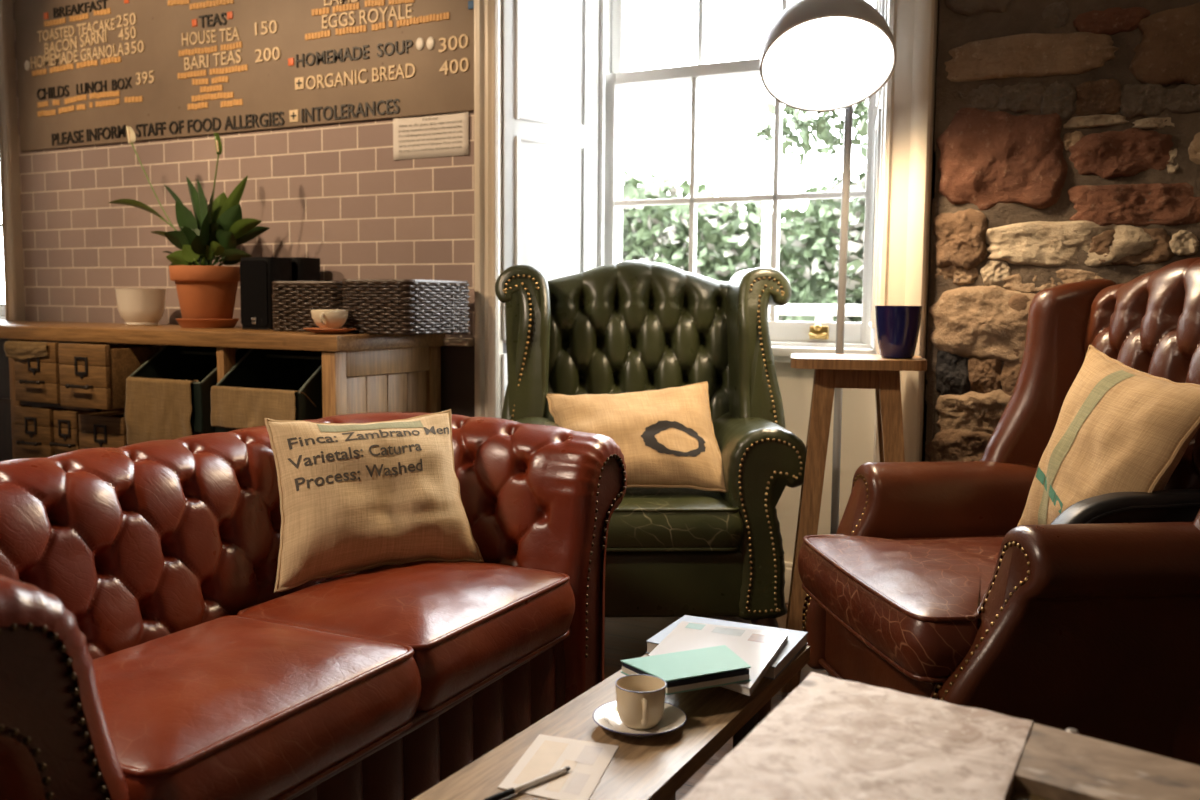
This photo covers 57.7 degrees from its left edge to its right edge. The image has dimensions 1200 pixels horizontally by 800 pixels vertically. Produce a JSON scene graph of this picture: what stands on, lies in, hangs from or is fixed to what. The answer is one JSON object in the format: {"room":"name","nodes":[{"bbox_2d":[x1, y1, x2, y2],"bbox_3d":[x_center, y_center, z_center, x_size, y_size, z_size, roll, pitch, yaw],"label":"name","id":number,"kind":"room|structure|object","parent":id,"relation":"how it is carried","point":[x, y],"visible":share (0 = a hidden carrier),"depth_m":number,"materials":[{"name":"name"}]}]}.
{"room":"cafe","nodes":[
{"label":"cafe","id":0,"kind":"room"},
{"bbox_2d":[13,0,939,561],"bbox_3d":[-1.429,-0.892,4.969,5.910,3.050,0.700,3,6,28],"label":"wall","id":1,"kind":"structure","parent":0,"point":[336,194],"depth_m":4.48,"materials":[{"name":"tile"}]},
{"bbox_2d":[0,223,5,319],"bbox_3d":[-3.278,-1.419,5.900,1.222,2.060,0.680,3,6,28],"label":"window","id":2,"kind":"structure","parent":1,"relation":"in","point":[2,305],"depth_m":6.20,"materials":[{"name":"white paint"}]},
{"bbox_2d":[0,0,25,320],"bbox_3d":[-2.884,-0.937,5.321,0.100,3.050,0.055,3,6,28],"label":"trim","id":3,"kind":"structure","parent":1,"relation":"attached to","point":[10,193],"depth_m":5.29,"materials":[{"name":"beige paint"}]},
{"bbox_2d":[14,0,473,150],"bbox_3d":[-1.626,-1.609,4.600,2.664,0.950,0.024,3,6,28],"label":"menu board","id":4,"kind":"object","parent":1,"relation":"attached to","point":[88,71],"visible":1,"depth_m":4.58,"materials":[{"name":"black wood"}]},
{"bbox_2d":[393,111,468,159],"bbox_3d":[-0.643,-1.002,4.130,0.353,0.163,0.006,3,6,28],"label":"paper notice","id":5,"kind":"object","parent":1,"relation":"attached to","point":[445,134],"visible":1,"depth_m":4.13,"materials":[{"name":"white paper"}]},
{"bbox_2d":[444,337,473,345],"bbox_3d":[-0.541,-0.221,4.132,0.130,0.030,0.050,3,6,28],"label":"trim","id":6,"kind":"structure","parent":1,"relation":"attached to","point":[448,341],"depth_m":4.10,"materials":[{"name":"beige paint"}]},
{"bbox_2d":[474,0,502,418],"bbox_3d":[-0.411,-0.795,3.997,0.096,3.050,0.055,3,6,28],"label":"trim","id":7,"kind":"structure","parent":1,"relation":"attached to","point":[487,13],"depth_m":3.99,"materials":[{"name":"beige paint"}]},
{"bbox_2d":[502,0,887,409],"bbox_3d":[0.415,-0.750,3.963,1.431,2.980,0.680,3,6,28],"label":"window","id":8,"kind":"structure","parent":1,"relation":"in","point":[565,78],"depth_m":4.11,"materials":[{"name":"white paint"}]},
{"bbox_2d":[502,353,507,409],"bbox_3d":[-0.253,0.262,4.258,0.040,0.900,0.412,4,6,33],"label":"shutter","id":9,"kind":"object","parent":8,"relation":"attached to","point":[504,356],"depth_m":4.05,"materials":[{"name":"white paint"}]},
{"bbox_2d":[502,0,595,339],"bbox_3d":[-0.189,-1.175,4.108,0.445,1.890,0.040,-4,7,-42],"label":"shutter","id":10,"kind":"object","parent":8,"relation":"attached to","point":[549,46],"depth_m":4.11,"materials":[{"name":"white paint"}]},
{"bbox_2d":[869,0,887,350],"bbox_3d":[0.919,-1.111,3.514,0.040,1.890,0.436,2,5,12],"label":"shutter","id":11,"kind":"object","parent":8,"relation":"attached to","point":[882,5],"depth_m":3.42,"materials":[{"name":"white paint"}]},
{"bbox_2d":[784,561,792,602],"bbox_3d":[0.429,0.655,4.139,1.393,0.150,0.030,3,6,28],"label":"baseboard","id":12,"kind":"structure","parent":1,"relation":"attached to","point":[788,565],"depth_m":3.99,"materials":[{"name":"beige paint"}]},
{"bbox_2d":[873,0,937,461],"bbox_3d":[0.923,-0.719,3.283,0.141,3.050,0.055,3,6,28],"label":"trim","id":13,"kind":"structure","parent":1,"relation":"attached to","point":[910,89],"depth_m":3.27,"materials":[{"name":"beige paint"}]},
{"bbox_2d":[604,603,828,799],"bbox_3d":[-1.500,0.947,1.861,8.900,0.050,6.500,3,6,28],"label":"floor","id":14,"kind":"structure","parent":0,"point":[625,638],"depth_m":3.48,"materials":[{"name":"brown wood"}]},
{"bbox_2d":[0,320,444,460],"bbox_3d":[-2.136,0.176,4.600,3.120,0.978,0.731,3,6,28],"label":"cabinet","id":15,"kind":"object","parent":14,"relation":"on","point":[362,373],"depth_m":4.10,"materials":[{"name":"brown wood"}]},
{"bbox_2d":[4,341,47,359],"bbox_3d":[-2.292,-0.195,4.350,0.266,0.076,0.013,3,6,28],"label":"scrap","id":16,"kind":"object","parent":15,"relation":"on","point":[19,350],"visible":1,"depth_m":4.35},
{"bbox_2d":[115,289,165,324],"bbox_3d":[-1.969,-0.399,4.676,0.206,0.155,0.206,3,6,28],"label":"ceramic pot","id":17,"kind":"object","parent":15,"relation":"on","point":[134,306],"visible":0.99,"depth_m":4.60,"materials":[{"name":"beige ceramic"}]},
{"bbox_2d":[129,345,249,434],"bbox_3d":[-1.482,-0.001,4.166,0.394,0.419,0.455,3,6,28],"label":"metal bin","id":18,"kind":"object","parent":15,"relation":"in","point":[191,363],"visible":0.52,"depth_m":4.17,"materials":[{"name":"black metal"}]},
{"bbox_2d":[125,377,197,444],"bbox_3d":[-1.584,0.051,4.002,0.348,0.262,0.111,3,6,28],"label":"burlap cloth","id":19,"kind":"object","parent":18,"relation":"hanging from","point":[155,409],"visible":0.89,"depth_m":3.96,"materials":[{"name":"beige fabric"}]},
{"bbox_2d":[176,318,238,327],"bbox_3d":[-1.582,-0.310,4.396,0.244,0.036,0.244,3,6,28],"label":"saucer","id":20,"kind":"object","parent":15,"relation":"on","point":[184,323],"visible":0.9,"depth_m":4.30,"materials":[{"name":"ceramic"}]},
{"bbox_2d":[109,126,268,318],"bbox_3d":[-1.643,-0.712,4.393,0.883,0.810,0.278,3,6,28],"label":"potted plant","id":21,"kind":"object","parent":20,"relation":"on","point":[205,290],"visible":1,"depth_m":4.30,"materials":[{"name":"green plant"}]},
{"bbox_2d":[0,320,444,351],"bbox_3d":[-2.103,-0.288,4.613,3.120,0.055,0.605,3,6,28],"label":"countertop","id":22,"kind":"structure","parent":15,"relation":"on","point":[160,334],"depth_m":3.98,"materials":[{"name":"brown wood"}]},
{"bbox_2d":[240,257,291,329],"bbox_3d":[-1.293,-0.412,4.221,0.162,0.275,0.136,3,6,28],"label":"speaker","id":23,"kind":"object","parent":15,"relation":"on","point":[257,274],"visible":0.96,"depth_m":4.16},
{"bbox_2d":[240,260,267,326],"bbox_3d":[-1.323,-0.407,4.166,0.138,0.251,0.006,3,6,28],"label":"grille","id":24,"kind":"object","parent":23,"relation":"attached to","point":[253,273],"depth_m":4.16,"materials":[{"name":"black fabric"}]},
{"bbox_2d":[215,349,322,432],"bbox_3d":[-1.081,0.022,3.951,0.401,0.419,0.455,3,6,28],"label":"metal bin","id":25,"kind":"object","parent":15,"relation":"in","point":[295,370],"visible":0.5,"depth_m":4.00,"materials":[{"name":"black metal"}]},
{"bbox_2d":[210,386,315,428],"bbox_3d":[-1.171,0.030,3.780,0.400,0.148,0.107,3,6,28],"label":"burlap cloth","id":26,"kind":"object","parent":25,"relation":"hanging from","point":[231,407],"visible":0.89,"depth_m":3.75,"materials":[{"name":"beige fabric"}]},
{"bbox_2d":[279,257,320,299],"bbox_3d":[-1.208,-0.425,4.346,0.148,0.280,0.136,3,6,28],"label":"speaker","id":27,"kind":"object","parent":15,"relation":"on","point":[303,269],"visible":0.11,"depth_m":4.28},
{"bbox_2d":[292,260,297,299],"bbox_3d":[-1.238,-0.420,4.290,0.124,0.256,0.006,3,6,28],"label":"grille","id":28,"kind":"object","parent":27,"relation":"attached to","point":[294,262],"depth_m":4.26,"materials":[{"name":"black fabric"}]},
{"bbox_2d":[272,281,343,331],"bbox_3d":[-1.010,-0.345,4.027,0.347,0.183,0.265,3,6,28],"label":"wicker basket","id":29,"kind":"object","parent":15,"relation":"on","point":[296,316],"visible":0.53,"depth_m":3.92,"materials":[{"name":"brown wicker"}]},
{"bbox_2d":[303,328,355,333],"bbox_3d":[-0.927,-0.237,3.740,0.180,0.019,0.180,3,6,28],"label":"terracotta saucer","id":30,"kind":"object","parent":15,"relation":"on","point":[314,330],"visible":0.93,"depth_m":3.69,"materials":[{"name":"orange ceramic"}]},
{"bbox_2d":[311,310,348,328],"bbox_3d":[-0.926,-0.273,3.737,0.127,0.072,0.127,-4,7,-39],"label":"teacup","id":31,"kind":"object","parent":30,"relation":"on","point":[325,319],"visible":0.82,"depth_m":3.69,"materials":[{"name":"beige ceramic"}]},
{"bbox_2d":[342,279,469,334],"bbox_3d":[-0.691,-0.334,3.900,0.325,0.188,0.385,3,6,28],"label":"wicker basket","id":32,"kind":"object","parent":15,"relation":"on","point":[375,306],"visible":0.99,"depth_m":3.75,"materials":[{"name":"brown wicker"}]},
{"bbox_2d":[0,412,626,799],"bbox_3d":[-0.660,0.499,2.111,0.792,0.811,1.802,3,6,26],"label":"sofa","id":33,"kind":"object","parent":14,"relation":"on","point":[149,650],"visible":0.9,"depth_m":1.99,"materials":[{"name":"leather"}]},
{"bbox_2d":[93,617,420,799],"bbox_3d":[-0.652,0.496,1.778,0.484,0.173,0.620,3,6,26],"label":"seat cushion","id":34,"kind":"object","parent":33,"relation":"on","point":[221,708],"depth_m":1.68,"materials":[{"name":"leather"}]},
{"bbox_2d":[264,409,483,592],"bbox_3d":[-0.514,0.208,2.428,0.478,0.341,0.234,-3,6,-31],"label":"cushion","id":35,"kind":"object","parent":33,"relation":"on","point":[354,497],"visible":1,"depth_m":2.36,"materials":[{"name":"fabric"}]},
{"bbox_2d":[243,561,574,711],"bbox_3d":[-0.392,0.452,2.304,0.484,0.172,0.620,3,6,26],"label":"seat cushion","id":36,"kind":"object","parent":33,"relation":"on","point":[464,626],"depth_m":2.15,"materials":[{"name":"leather"}]},
{"bbox_2d":[413,645,809,799],"bbox_3d":[-0.016,0.742,1.657,0.291,0.420,1.340,3,6,28],"label":"coffee table","id":37,"kind":"object","parent":14,"relation":"on","point":[656,767],"visible":0.41,"depth_m":1.69,"materials":[{"name":"brown wood"}]},
{"bbox_2d":[498,734,618,799],"bbox_3d":[-0.058,0.536,1.590,0.132,0.002,0.216,2,5,14],"label":"paper","id":38,"kind":"object","parent":37,"relation":"on","point":[587,761],"visible":1,"depth_m":1.59,"materials":[{"name":"white paper"}]},
{"bbox_2d":[484,766,569,799],"bbox_3d":[-0.100,0.537,1.521,0.159,0.009,0.009,-5,7,-45],"label":"ballpoint pen","id":39,"kind":"object","parent":38,"relation":"on","point":[511,791],"visible":1,"depth_m":1.52,"materials":[{"name":"white"}]},
{"bbox_2d":[513,740,567,787],"bbox_3d":[-0.085,0.534,1.604,0.078,0.001,0.157,3,6,28],"label":"picture","id":40,"kind":"object","parent":38,"relation":"on","point":[541,763],"depth_m":1.61},
{"bbox_2d":[563,772,589,794],"bbox_3d":[-0.032,0.540,1.536,0.040,0.001,0.067,3,6,28],"label":"picture","id":41,"kind":"object","parent":38,"relation":"on","point":[578,781],"depth_m":1.54},
{"bbox_2d":[575,745,602,764],"bbox_3d":[-0.016,0.532,1.632,0.045,0.001,0.066,3,6,28],"label":"picture","id":42,"kind":"object","parent":38,"relation":"on","point":[589,754],"depth_m":1.63},
{"bbox_2d":[593,701,686,736],"bbox_3d":[0.063,0.514,1.744,0.151,0.019,0.151,3,6,28],"label":"saucer","id":43,"kind":"object","parent":37,"relation":"on","point":[606,716],"visible":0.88,"depth_m":1.74,"materials":[{"name":"white ceramic"}]},
{"bbox_2d":[615,674,665,728],"bbox_3d":[0.062,0.485,1.737,0.082,0.066,0.093,3,6,28],"label":"teacup","id":44,"kind":"object","parent":43,"relation":"on","point":[640,698],"visible":1,"depth_m":1.72,"materials":[{"name":"beige ceramic"}]},
{"bbox_2d":[646,615,807,679],"bbox_3d":[0.250,0.477,2.132,0.274,0.024,0.233,3,6,28],"label":"book","id":45,"kind":"object","parent":37,"relation":"on","point":[797,641],"visible":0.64,"depth_m":2.14,"materials":[{"name":"white paper"}]},
{"bbox_2d":[648,621,788,695],"bbox_3d":[0.208,0.469,2.006,0.216,0.014,0.327,2,6,21],"label":"magazine","id":46,"kind":"object","parent":45,"relation":"on","point":[759,649],"visible":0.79,"depth_m":2.05,"materials":[{"name":"grey paper"}]},
{"bbox_2d":[620,645,750,694],"bbox_3d":[0.158,0.461,1.870,0.211,0.024,0.128,-2,6,-25],"label":"notebook","id":47,"kind":"object","parent":46,"relation":"on","point":[702,668],"visible":0.96,"depth_m":1.85,"materials":[{"name":"green paper"}]},
{"bbox_2d":[685,623,704,629],"bbox_3d":[0.189,0.448,2.157,0.039,0.001,0.039,3,6,28],"label":"picture","id":48,"kind":"object","parent":46,"relation":"on","point":[691,625],"depth_m":2.15},
{"bbox_2d":[712,627,745,636],"bbox_3d":[0.251,0.451,2.126,0.066,0.001,0.046,3,6,28],"label":"picture","id":49,"kind":"object","parent":46,"relation":"on","point":[736,632],"depth_m":2.12},
{"bbox_2d":[747,634,776,643],"bbox_3d":[0.310,0.456,2.082,0.054,0.001,0.052,3,6,28],"label":"picture","id":50,"kind":"object","parent":46,"relation":"on","point":[760,638],"depth_m":2.08},
{"bbox_2d":[495,260,806,627],"bbox_3d":[0.139,0.166,3.512,0.955,1.247,0.724,0,5,-3],"label":"chair","id":51,"kind":"object","parent":14,"relation":"on","point":[631,325],"visible":0.56,"depth_m":3.45,"materials":[{"name":"green leather"}]},
{"bbox_2d":[546,381,725,491],"bbox_3d":[0.119,0.111,3.367,0.567,0.318,0.291,0,5,-6],"label":"cushion","id":52,"kind":"object","parent":51,"relation":"on","point":[665,437],"visible":0.8,"depth_m":3.31,"materials":[{"name":"beige fabric"}]},
{"bbox_2d":[606,487,743,547],"bbox_3d":[0.142,0.341,3.442,0.549,0.148,0.554,0,5,-3],"label":"seat cushion","id":53,"kind":"object","parent":51,"relation":"on","point":[645,517],"depth_m":3.18,"materials":[{"name":"green leather"}]},
{"bbox_2d":[760,0,896,533],"bbox_3d":[0.694,-0.183,3.289,0.380,1.978,0.553,3,6,28],"label":"floor lamp","id":54,"kind":"object","parent":14,"relation":"on","point":[817,55],"visible":0.94,"depth_m":3.15,"materials":[{"name":"grey metal"}]},
{"bbox_2d":[763,17,892,106],"bbox_3d":[0.652,-0.972,3.129,0.367,0.010,0.367,2,-27,1],"label":"diffuser","id":55,"kind":"object","parent":54,"relation":"attached to","point":[808,61],"depth_m":3.13,"materials":[{"name":"white plastic"}]},
{"bbox_2d":[781,353,926,692],"bbox_3d":[0.735,0.345,3.189,0.379,0.945,0.362,1,5,10],"label":"bar stool","id":56,"kind":"object","parent":14,"relation":"on","point":[832,371],"visible":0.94,"depth_m":3.06,"materials":[{"name":"brown wood"}]},
{"bbox_2d":[875,306,922,358],"bbox_3d":[0.837,-0.191,3.065,0.131,0.147,0.131,3,6,28],"label":"tumbler","id":57,"kind":"object","parent":56,"relation":"on","point":[897,327],"visible":1,"depth_m":3.02,"materials":[{"name":"blue ceramic"}]},
{"bbox_2d":[682,672,1199,799],"bbox_3d":[0.490,0.735,0.788,1.045,0.602,1.075,3,6,28],"label":"stone table","id":58,"kind":"object","parent":14,"relation":"on","point":[830,738],"visible":1,"depth_m":1.21,"materials":[{"name":"stone"},{"name":"dark wood"},{"name":"rustic wood plank"}]},
{"bbox_2d":[798,257,1199,765],"bbox_3d":[0.986,0.281,2.489,0.909,1.217,0.976,0,5,-7],"label":"chair","id":59,"kind":"object","parent":14,"relation":"on","point":[928,583],"visible":0.8,"depth_m":2.21,"materials":[{"name":"leather"}]},
{"bbox_2d":[798,536,1003,677],"bbox_3d":[0.889,0.429,2.491,0.715,0.152,0.772,0,5,-7],"label":"seat cushion","id":60,"kind":"object","parent":59,"relation":"on","point":[922,604],"depth_m":2.31,"materials":[{"name":"leather"}]},
{"bbox_2d":[1017,345,1199,525],"bbox_3d":[1.121,0.125,2.422,0.232,0.476,0.493,0,5,-5],"label":"cushion","id":61,"kind":"object","parent":59,"relation":"on","point":[1119,427],"visible":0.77,"depth_m":2.35,"materials":[{"name":"beige fabric"}]},
{"bbox_2d":[1051,489,1199,523],"bbox_3d":[1.093,0.301,2.239,0.475,0.226,0.096,0,5,-7],"label":"leather bag","id":62,"kind":"object","parent":59,"relation":"on","point":[1171,505],"visible":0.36,"depth_m":2.21,"materials":[{"name":"black leather"}]},
{"bbox_2d":[922,0,1199,461],"bbox_3d":[2.450,-0.668,2.871,3.060,3.050,0.739,3,6,28],"label":"stone wall","id":63,"kind":"structure","parent":0,"point":[1066,146],"depth_m":3.12,"materials":[{"name":"red stone"}]},
{"label":"outside","id":64,"kind":"structure","parent":0,"visible":0},
{"bbox_3d":[3.375,-0.164,14.776,32.000,0.100,20.850,3,6,28],"label":"ground","id":65,"kind":"structure","parent":64,"visible":0},
{"bbox_2d":[622,162,865,321],"bbox_3d":[0.318,-0.769,8.681,7.403,2.160,1.099,3,6,28],"label":"hedge","id":66,"kind":"object","parent":65,"relation":"on","point":[729,236],"visible":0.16,"depth_m":7.84,"materials":[{"name":"green plant"}]},
{"bbox_2d":[761,89,773,320],"bbox_3d":[1.045,-0.746,6.894,0.056,2.450,0.056,3,6,28],"label":"post","id":67,"kind":"object","parent":65,"relation":"on","point":[768,146],"visible":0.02,"depth_m":6.82,"materials":[{"name":"paint"}]},
{"bbox_2d":[737,99,867,167],"bbox_3d":[1.455,-0.951,5.058,1.773,3.204,0.383,3,6,28],"label":"tree","id":68,"kind":"object","parent":65,"relation":"on","point":[823,128],"visible":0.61,"depth_m":5.24,"materials":[{"name":"green plant"}]},
{"bbox_2d":[768,304,861,321],"bbox_3d":[0.880,0.018,5.995,2.300,1.090,0.150,3,6,28],"label":"railing","id":69,"kind":"object","parent":65,"relation":"on","point":[823,312],"visible":0.07,"depth_m":5.74,"materials":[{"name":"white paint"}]},
{"bbox_2d":[833,176,865,321],"bbox_3d":[1.848,-0.337,6.022,1.036,1.808,0.702,3,6,28],"label":"flowering shrub","id":70,"kind":"object","parent":65,"relation":"on","point":[855,253],"visible":0.02,"depth_m":5.95,"materials":[{"name":"green plant"}]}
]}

